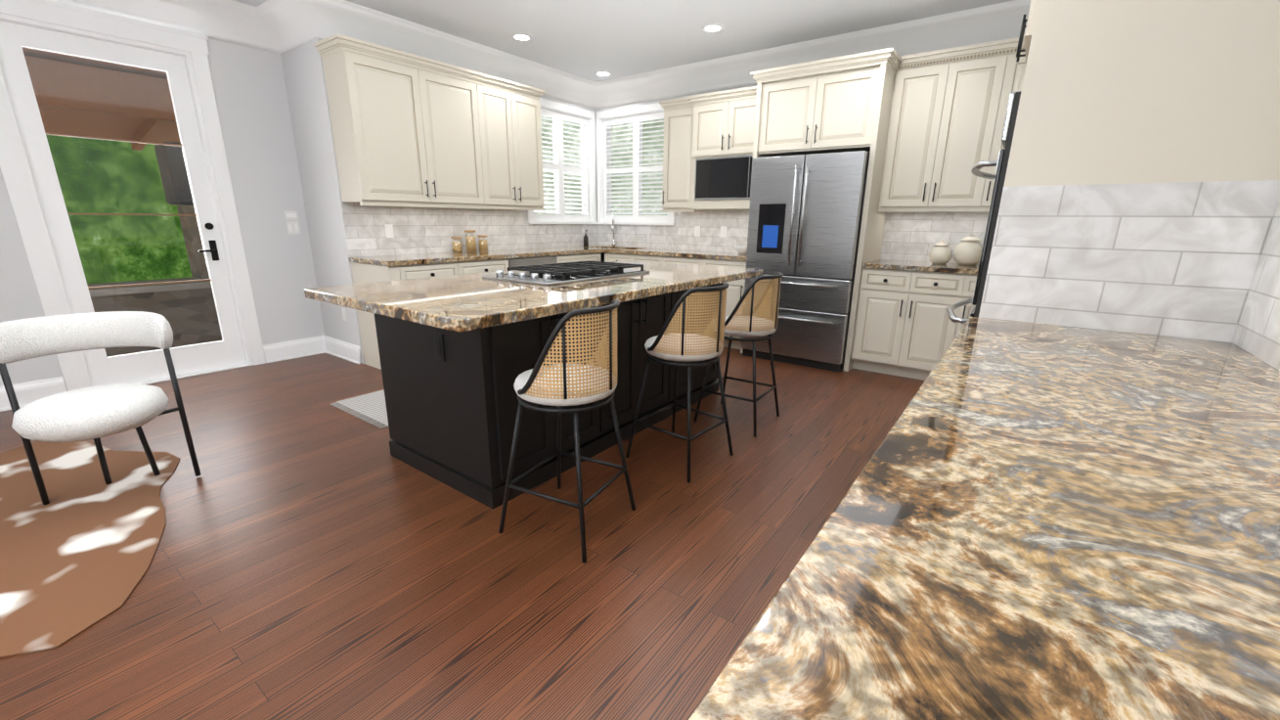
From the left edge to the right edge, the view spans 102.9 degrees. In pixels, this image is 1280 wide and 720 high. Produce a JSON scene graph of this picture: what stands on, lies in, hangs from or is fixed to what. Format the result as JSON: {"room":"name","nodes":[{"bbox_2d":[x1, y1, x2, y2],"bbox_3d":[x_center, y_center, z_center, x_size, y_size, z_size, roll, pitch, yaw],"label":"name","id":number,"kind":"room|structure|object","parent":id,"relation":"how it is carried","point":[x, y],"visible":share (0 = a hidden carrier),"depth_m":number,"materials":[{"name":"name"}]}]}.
{"room":"kitchen","nodes":[
{"label":"kitchen","id":0,"kind":"room"},
{"bbox_2d":[0,37,324,390],"bbox_3d":[-4.661,-0.890,2.515,0.150,2.800,5.660,12,19,35],"label":"wall","id":1,"kind":"structure","parent":0,"point":[276,123],"depth_m":4.24,"materials":[{"name":"white paint"}]},
{"bbox_2d":[0,376,67,411],"bbox_3d":[-5.165,0.592,2.085,0.028,0.160,3.840,12,19,35],"label":"baseboard","id":2,"kind":"structure","parent":1,"relation":"attached to","point":[27,393],"depth_m":3.45,"materials":[{"name":"white"}]},
{"bbox_2d":[0,20,245,386],"bbox_3d":[-3.697,-1.022,3.769,0.100,2.379,0.930,12,19,35],"label":"patio door","id":3,"kind":"structure","parent":1,"relation":"in","point":[103,368],"depth_m":3.70,"materials":[{"name":"white wood"}]},
{"bbox_2d":[0,0,265,391],"bbox_3d":[-3.711,-1.093,3.761,0.194,2.560,1.220,12,19,35],"label":"door frame","id":4,"kind":"structure","parent":1,"relation":"attached to","point":[192,48],"depth_m":3.56,"materials":[{"name":"white wood"}]},
{"bbox_2d":[51,0,286,53],"bbox_3d":[-4.502,-2.095,2.090,0.191,0.246,5.330,12,19,35],"label":"crown molding","id":5,"kind":"structure","parent":1,"relation":"attached to","point":[228,21],"depth_m":3.75,"materials":[{"name":"white"}]},
{"bbox_2d":[283,210,300,234],"bbox_3d":[-3.068,-1.212,4.505,0.008,0.200,0.100,12,19,35],"label":"switch plate","id":6,"kind":"object","parent":1,"relation":"attached to","point":[292,227],"visible":1,"depth_m":4.50,"materials":[{"name":"white plastic"}]},
{"bbox_2d":[262,335,324,362],"bbox_3d":[-3.168,-0.098,4.672,0.028,0.160,0.460,12,19,35],"label":"baseboard","id":7,"kind":"structure","parent":1,"relation":"attached to","point":[280,351],"depth_m":4.66,"materials":[{"name":"white wood"}]},
{"bbox_2d":[277,43,348,342],"bbox_3d":[-2.725,-1.399,4.442,0.510,2.800,0.150,12,19,35],"label":"wall","id":8,"kind":"structure","parent":0,"point":[294,62],"depth_m":4.37,"materials":[{"name":"white paint"}]},
{"bbox_2d":[255,0,312,50],"bbox_3d":[-2.682,-2.567,3.877,0.480,0.246,0.191,12,19,35],"label":"crown molding","id":9,"kind":"structure","parent":8,"relation":"attached to","point":[279,26],"depth_m":4.03,"materials":[{"name":"white"}]},
{"bbox_2d":[321,335,360,364],"bbox_3d":[-2.740,-0.097,4.685,0.699,0.160,0.027,12,19,35],"label":"baseboard","id":10,"kind":"structure","parent":8,"relation":"attached to","point":[348,351],"depth_m":4.67,"materials":[{"name":"white wood"}]},
{"bbox_2d":[341,308,347,321],"bbox_3d":[-2.627,-0.402,4.528,0.070,0.115,0.009,12,19,35],"label":"outlet","id":11,"kind":"object","parent":8,"relation":"attached to","point":[343,311],"visible":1,"depth_m":4.52,"materials":[{"name":"white plastic"}]},
{"bbox_2d":[305,37,597,363],"bbox_3d":[-1.554,-1.648,5.395,0.170,2.800,3.130,12,19,35],"label":"wall","id":12,"kind":"structure","parent":0,"point":[316,66],"depth_m":4.18,"materials":[{"name":"white paint"}]},
{"bbox_2d":[319,41,493,209],"bbox_3d":[-1.926,-1.899,4.381,0.346,1.072,1.193,12,19,35],"label":"upper cabinet","id":13,"kind":"object","parent":12,"relation":"attached to","point":[431,154],"depth_m":4.14,"materials":[{"name":"beige wood"}]},
{"bbox_2d":[278,0,595,107],"bbox_3d":[-1.532,-2.810,4.809,0.191,0.246,3.111,12,19,35],"label":"crown molding","id":14,"kind":"structure","parent":12,"relation":"attached to","point":[308,19],"depth_m":4.38,"materials":[{"name":"white"}]},
{"bbox_2d":[485,80,544,209],"bbox_3d":[-1.395,-2.082,5.069,0.346,1.072,0.825,12,19,35],"label":"upper cabinet","id":15,"kind":"object","parent":12,"relation":"attached to","point":[513,122],"depth_m":5.01,"materials":[{"name":"beige wood"}]},
{"bbox_2d":[0,346,924,719],"bbox_3d":[-1.414,0.676,2.337,6.080,0.060,8.980,12,19,35],"label":"floor","id":16,"kind":"structure","parent":0,"point":[317,555],"depth_m":1.92,"materials":[{"name":"brown wood"}]},
{"bbox_2d":[0,440,180,658],"bbox_3d":[-2.755,0.719,2.004,2.207,0.005,1.553,12,19,35],"label":"cowhide rug","id":17,"kind":"object","parent":16,"relation":"on","point":[77,552],"visible":0.88,"depth_m":2.05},
{"bbox_2d":[0,310,200,504],"bbox_3d":[-2.381,0.223,2.276,0.542,0.812,0.544,12,19,35],"label":"dining chair","id":18,"kind":"object","parent":17,"relation":"on","point":[96,413],"visible":1,"depth_m":2.22,"materials":[{"name":"white fabric"}]},
{"bbox_2d":[329,390,388,428],"bbox_3d":[-1.200,0.131,4.201,0.700,0.007,2.240,12,19,35],"label":"runner rug","id":19,"kind":"object","parent":16,"relation":"on","point":[373,406],"visible":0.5,"depth_m":3.47,"materials":[{"name":"white fabric"}]},
{"bbox_2d":[351,256,513,369],"bbox_3d":[-1.841,-0.463,4.675,0.622,0.890,1.162,12,19,35],"label":"base cabinet","id":20,"kind":"object","parent":16,"relation":"on","point":[361,273],"depth_m":4.31,"materials":[{"name":"beige wood"}]},
{"bbox_2d":[349,244,603,267],"bbox_3d":[-1.250,-1.112,5.304,0.631,0.040,3.140,12,19,35],"label":"countertop","id":21,"kind":"structure","parent":20,"relation":"on","point":[401,257],"depth_m":4.66,"materials":[{"name":"brown stone"}]},
{"bbox_2d":[450,236,462,253],"bbox_3d":[-1.763,-1.110,4.919,0.096,0.148,0.096,12,19,35],"label":"canister","id":22,"kind":"object","parent":21,"relation":"on","point":[457,245],"visible":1,"depth_m":4.89,"materials":[{"name":"clear glass"}]},
{"bbox_2d":[464,229,476,252],"bbox_3d":[-1.665,-1.168,5.021,0.106,0.208,0.106,12,19,35],"label":"canister","id":23,"kind":"object","parent":21,"relation":"on","point":[470,243],"visible":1,"depth_m":4.99,"materials":[{"name":"clear glass"}]},
{"bbox_2d":[477,234,487,251],"bbox_3d":[-1.584,-1.176,5.150,0.096,0.158,0.096,12,19,35],"label":"canister","id":24,"kind":"object","parent":21,"relation":"on","point":[482,244],"visible":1,"depth_m":5.12,"materials":[{"name":"clear glass"}]},
{"bbox_2d":[583,229,588,246],"bbox_3d":[-0.673,-1.517,6.357,0.060,0.194,0.058,12,19,35],"label":"soap bottle","id":25,"kind":"object","parent":21,"relation":"on","point":[586,240],"visible":1,"depth_m":6.34,"materials":[{"name":"grey"}]},
{"bbox_2d":[509,252,564,268],"bbox_3d":[-1.307,-0.648,5.367,0.622,0.890,0.749,12,19,35],"label":"base cabinet","id":26,"kind":"object","parent":16,"relation":"on","point":[553,257],"depth_m":5.13,"materials":[{"name":"beige wood"}]},
{"bbox_2d":[365,283,723,509],"bbox_3d":[-0.375,-0.050,3.237,0.978,0.885,2.114,12,19,35],"label":"kitchen island","id":27,"kind":"object","parent":16,"relation":"on","point":[459,354],"depth_m":2.45,"materials":[{"name":"black wood"}]},
{"bbox_2d":[304,260,762,334],"bbox_3d":[-0.351,-0.465,2.993,1.210,0.045,2.460,12,19,35],"label":"island countertop","id":28,"kind":"structure","parent":27,"relation":"on","point":[461,304],"depth_m":2.39,"materials":[{"name":"beige stone"}]},
{"bbox_2d":[482,260,650,286],"bbox_3d":[-0.412,-0.533,3.054,0.520,0.052,0.890,12,19,35],"label":"cooktop","id":29,"kind":"object","parent":28,"relation":"in","point":[564,273],"depth_m":2.90,"materials":[{"name":"silver metal"}]},
{"bbox_2d":[498,299,636,563],"bbox_3d":[-0.296,0.234,2.078,0.430,0.957,0.430,8,17,26],"label":"stool","id":30,"kind":"object","parent":16,"relation":"on","point":[564,382],"visible":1,"depth_m":1.89,"materials":[{"name":"black"}]},
{"bbox_2d":[564,252,603,262],"bbox_3d":[-0.904,-0.787,5.889,0.622,0.890,0.722,12,19,35],"label":"base cabinet","id":31,"kind":"object","parent":16,"relation":"on","point":[568,256],"depth_m":5.64,"materials":[{"name":"beige wood"}]},
{"bbox_2d":[603,252,665,262],"bbox_3d":[0.109,-0.798,5.968,0.879,0.890,0.616,12,19,35],"label":"base cabinet","id":32,"kind":"object","parent":16,"relation":"on","point":[607,256],"depth_m":5.67,"materials":[{"name":"beige wood"}]},
{"bbox_2d":[625,282,733,482],"bbox_3d":[0.226,0.071,2.691,0.430,0.957,0.430,13,20,39],"label":"stool","id":33,"kind":"object","parent":16,"relation":"on","point":[701,344],"visible":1,"depth_m":2.49,"materials":[{"name":"black"}]},
{"bbox_2d":[665,256,708,264],"bbox_3d":[0.615,-0.693,5.606,0.619,0.890,0.616,12,19,35],"label":"base cabinet","id":34,"kind":"object","parent":16,"relation":"on","point":[670,259],"depth_m":5.24,"materials":[{"name":"beige wood"}]},
{"bbox_2d":[708,260,746,353],"bbox_3d":[0.983,-0.616,5.342,0.539,0.890,0.616,12,19,35],"label":"base cabinet","id":35,"kind":"object","parent":16,"relation":"on","point":[735,289],"depth_m":5.00,"materials":[{"name":"beige wood"}]},
{"bbox_2d":[603,244,746,260],"bbox_3d":[0.325,-1.200,5.685,2.178,0.040,0.631,12,19,35],"label":"countertop","id":36,"kind":"structure","parent":35,"relation":"on","point":[697,253],"depth_m":5.46,"materials":[{"name":"brown stone"}]},
{"bbox_2d":[611,210,619,246],"bbox_3d":[-0.330,-1.619,6.300,0.147,0.429,0.184,12,19,35],"label":"faucet","id":37,"kind":"object","parent":36,"relation":"on","point":[612,227],"depth_m":6.20,"materials":[{"name":"silver metal"}]},
{"bbox_2d":[733,245,747,254],"bbox_3d":[1.048,-1.119,5.200,0.200,0.074,0.200,12,19,35],"label":"bowl","id":38,"kind":"object","parent":36,"relation":"on","point":[741,249],"visible":0.85,"depth_m":5.15,"materials":[{"name":"white ceramic"}]},
{"bbox_2d":[693,271,783,437],"bbox_3d":[0.644,-0.073,3.233,0.450,0.957,0.450,12,19,35],"label":"stool","id":39,"kind":"object","parent":16,"relation":"on","point":[760,324],"visible":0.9,"depth_m":3.03,"materials":[{"name":"black"}]},
{"bbox_2d":[740,150,869,371],"bbox_3d":[1.547,-0.893,4.683,0.936,1.785,0.796,12,19,35],"label":"refrigerator","id":40,"kind":"object","parent":16,"relation":"on","point":[805,221],"visible":0.88,"depth_m":4.35,"materials":[{"name":"silver metal"}]},
{"bbox_2d":[845,267,974,380],"bbox_3d":[2.344,-0.334,4.367,0.795,0.890,0.616,12,19,35],"label":"base cabinet","id":41,"kind":"object","parent":16,"relation":"on","point":[903,326],"depth_m":4.14,"materials":[{"name":"beige wood"}]},
{"bbox_2d":[861,260,979,275],"bbox_3d":[2.670,-0.713,4.004,1.604,0.040,0.631,12,19,35],"label":"countertop","id":42,"kind":"structure","parent":41,"relation":"on","point":[893,265],"depth_m":4.06,"materials":[{"name":"brown stone"}]},
{"bbox_2d":[928,239,951,264],"bbox_3d":[2.465,-0.884,4.181,0.164,0.191,0.164,12,19,35],"label":"ceramic jar","id":43,"kind":"object","parent":42,"relation":"on","point":[940,252],"visible":1,"depth_m":4.13,"materials":[{"name":"beige ceramic"}]},
{"bbox_2d":[953,233,982,264],"bbox_3d":[2.647,-0.889,4.103,0.210,0.245,0.210,12,19,35],"label":"ceramic jar","id":44,"kind":"object","parent":42,"relation":"on","point":[968,250],"visible":0.96,"depth_m":4.04,"materials":[{"name":"beige ceramic"}]},
{"bbox_2d":[971,275,977,309],"bbox_3d":[2.758,-0.248,4.070,0.480,0.890,0.616,12,19,35],"label":"base cabinet","id":45,"kind":"object","parent":16,"relation":"on","point":[972,306],"depth_m":3.80,"materials":[{"name":"beige wood"}]},
{"bbox_2d":[962,0,1279,344],"bbox_3d":[1.734,-0.518,1.934,0.661,2.521,0.915,12,19,35],"label":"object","id":46,"kind":"object","parent":16,"relation":"on","point":[1136,188],"depth_m":1.52,"materials":[{"name":"beige"}]},
{"bbox_2d":[688,316,1279,719],"bbox_3d":[0.797,0.143,0.814,0.657,0.040,2.207,12,19,35],"label":"countertop","id":47,"kind":"structure","parent":46,"relation":"on","point":[1060,521],"depth_m":0.52,"materials":[{"name":"brown stone"}]},
{"bbox_2d":[232,0,1014,82],"bbox_3d":[-1.385,-2.081,1.579,6.080,0.060,8.980,12,19,35],"label":"ceiling","id":48,"kind":"structure","parent":0,"point":[588,39],"depth_m":4.17,"materials":[{"name":"white paint"}]},
{"bbox_2d":[511,33,531,41],"bbox_3d":[-1.047,-2.848,4.510,0.176,0.006,0.176,12,19,35],"label":"recessed light","id":49,"kind":"object","parent":48,"relation":"in","point":[521,37],"visible":0.98,"depth_m":4.51,"materials":[{"name":"white"}]},
{"bbox_2d":[595,71,611,76],"bbox_3d":[-0.406,-3.144,5.614,0.176,0.006,0.176,12,19,35],"label":"recessed light","id":50,"kind":"object","parent":48,"relation":"in","point":[602,73],"visible":0.96,"depth_m":5.61,"materials":[{"name":"white"}]},
{"bbox_2d":[702,24,723,32],"bbox_3d":[0.608,-2.759,4.250,0.176,0.006,0.176,12,19,35],"label":"recessed light","id":51,"kind":"object","parent":48,"relation":"in","point":[712,28],"visible":1,"depth_m":4.25,"materials":[{"name":"white"}]},
{"bbox_2d":[594,85,955,263],"bbox_3d":[1.450,-1.568,5.221,5.210,2.800,0.160,12,19,35],"label":"wall","id":52,"kind":"structure","parent":0,"point":[651,102],"depth_m":5.91,"materials":[{"name":"white paint"}]},
{"bbox_2d":[527,97,674,224],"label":"window","id":53,"kind":"structure","parent":52,"relation":"in","point":[631,110],"depth_m":6.26,"materials":[{"name":"white wood"}]},
{"bbox_2d":[532,107,589,220],"bbox_3d":[-0.942,-2.270,6.032,0.058,1.197,0.987,12,19,35],"label":"window shutters","id":54,"kind":"object","parent":53,"relation":"attached to","point":[559,167],"visible":0.83,"depth_m":6.08,"materials":[{"name":"white wood"}]},
{"bbox_2d":[603,111,668,220],"bbox_3d":[-0.042,-2.292,6.147,1.027,1.197,0.058,12,19,35],"label":"window shutters","id":55,"kind":"object","parent":53,"relation":"attached to","point":[637,169],"visible":0.81,"depth_m":6.16,"materials":[{"name":"white wood"}]},
{"bbox_2d":[662,103,712,209],"bbox_3d":[0.509,-2.143,5.475,0.400,1.014,0.346,12,19,35],"label":"upper cabinet","id":56,"kind":"object","parent":52,"relation":"attached to","point":[676,144],"depth_m":5.35,"materials":[{"name":"beige wood"}]},
{"bbox_2d":[689,91,759,158],"bbox_3d":[0.964,-2.268,5.046,0.780,0.512,0.416,12,19,35],"label":"upper cabinet","id":57,"kind":"object","parent":52,"relation":"attached to","point":[723,127],"depth_m":4.91,"materials":[{"name":"beige wood"}]},
{"bbox_2d":[689,154,759,201],"bbox_3d":[0.961,-1.863,5.159,0.780,0.477,0.412,12,19,35],"label":"microwave","id":58,"kind":"object","parent":52,"relation":"attached to","point":[710,179],"depth_m":5.04,"materials":[{"name":"black"}]},
{"bbox_2d":[587,0,1031,109],"bbox_3d":[1.351,-2.767,4.763,4.880,0.246,0.191,12,19,35],"label":"crown molding","id":59,"kind":"structure","parent":52,"relation":"attached to","point":[1001,21],"depth_m":4.54,"materials":[{"name":"white"}]},
{"bbox_2d":[755,56,892,158],"bbox_3d":[1.623,-2.105,4.438,0.950,0.592,0.636,12,19,35],"label":"upper cabinet","id":60,"kind":"object","parent":52,"relation":"attached to","point":[843,108],"depth_m":4.15,"materials":[{"name":"beige wood"}]},
{"bbox_2d":[877,41,1021,209],"bbox_3d":[2.439,-1.781,4.082,0.795,1.092,0.346,12,19,35],"label":"upper cabinet","id":61,"kind":"object","parent":52,"relation":"attached to","point":[946,117],"depth_m":3.93,"materials":[{"name":"beige wood"}]},
{"bbox_2d":[1002,44,1025,148],"bbox_3d":[2.854,-1.685,3.787,0.480,1.072,0.346,12,19,35],"label":"upper cabinet","id":62,"kind":"object","parent":52,"relation":"attached to","point":[1018,84],"depth_m":3.60,"materials":[{"name":"beige wood"}]},
{"bbox_3d":[-2.264,-0.189,6.454,22.000,0.510,20.000,12,19,35],"label":"ground","id":63,"kind":"structure","parent":0,"visible":0},
{"bbox_2d":[21,46,180,150],"bbox_3d":[-6.178,-1.402,4.698,4.940,3.500,7.100,12,19,35],"label":"porch ceiling","id":64,"kind":"structure","parent":63,"relation":"on","point":[137,88],"depth_m":5.12,"materials":[{"name":"brown wood"}]},
{"bbox_2d":[87,140,222,355],"bbox_3d":[-5.707,-1.297,6.203,0.800,2.510,2.850,12,19,35],"label":"porch wall","id":65,"kind":"structure","parent":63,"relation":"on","point":[110,298],"depth_m":6.05,"materials":[{"name":"grey"}]},
{"label":"outside","id":66,"kind":"structure","parent":0,"visible":0},
{"bbox_2d":[45,115,666,283],"bbox_3d":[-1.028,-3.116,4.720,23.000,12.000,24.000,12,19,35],"label":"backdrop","id":67,"kind":"structure","parent":66,"point":[147,205],"depth_m":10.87,"materials":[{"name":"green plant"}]}
]}

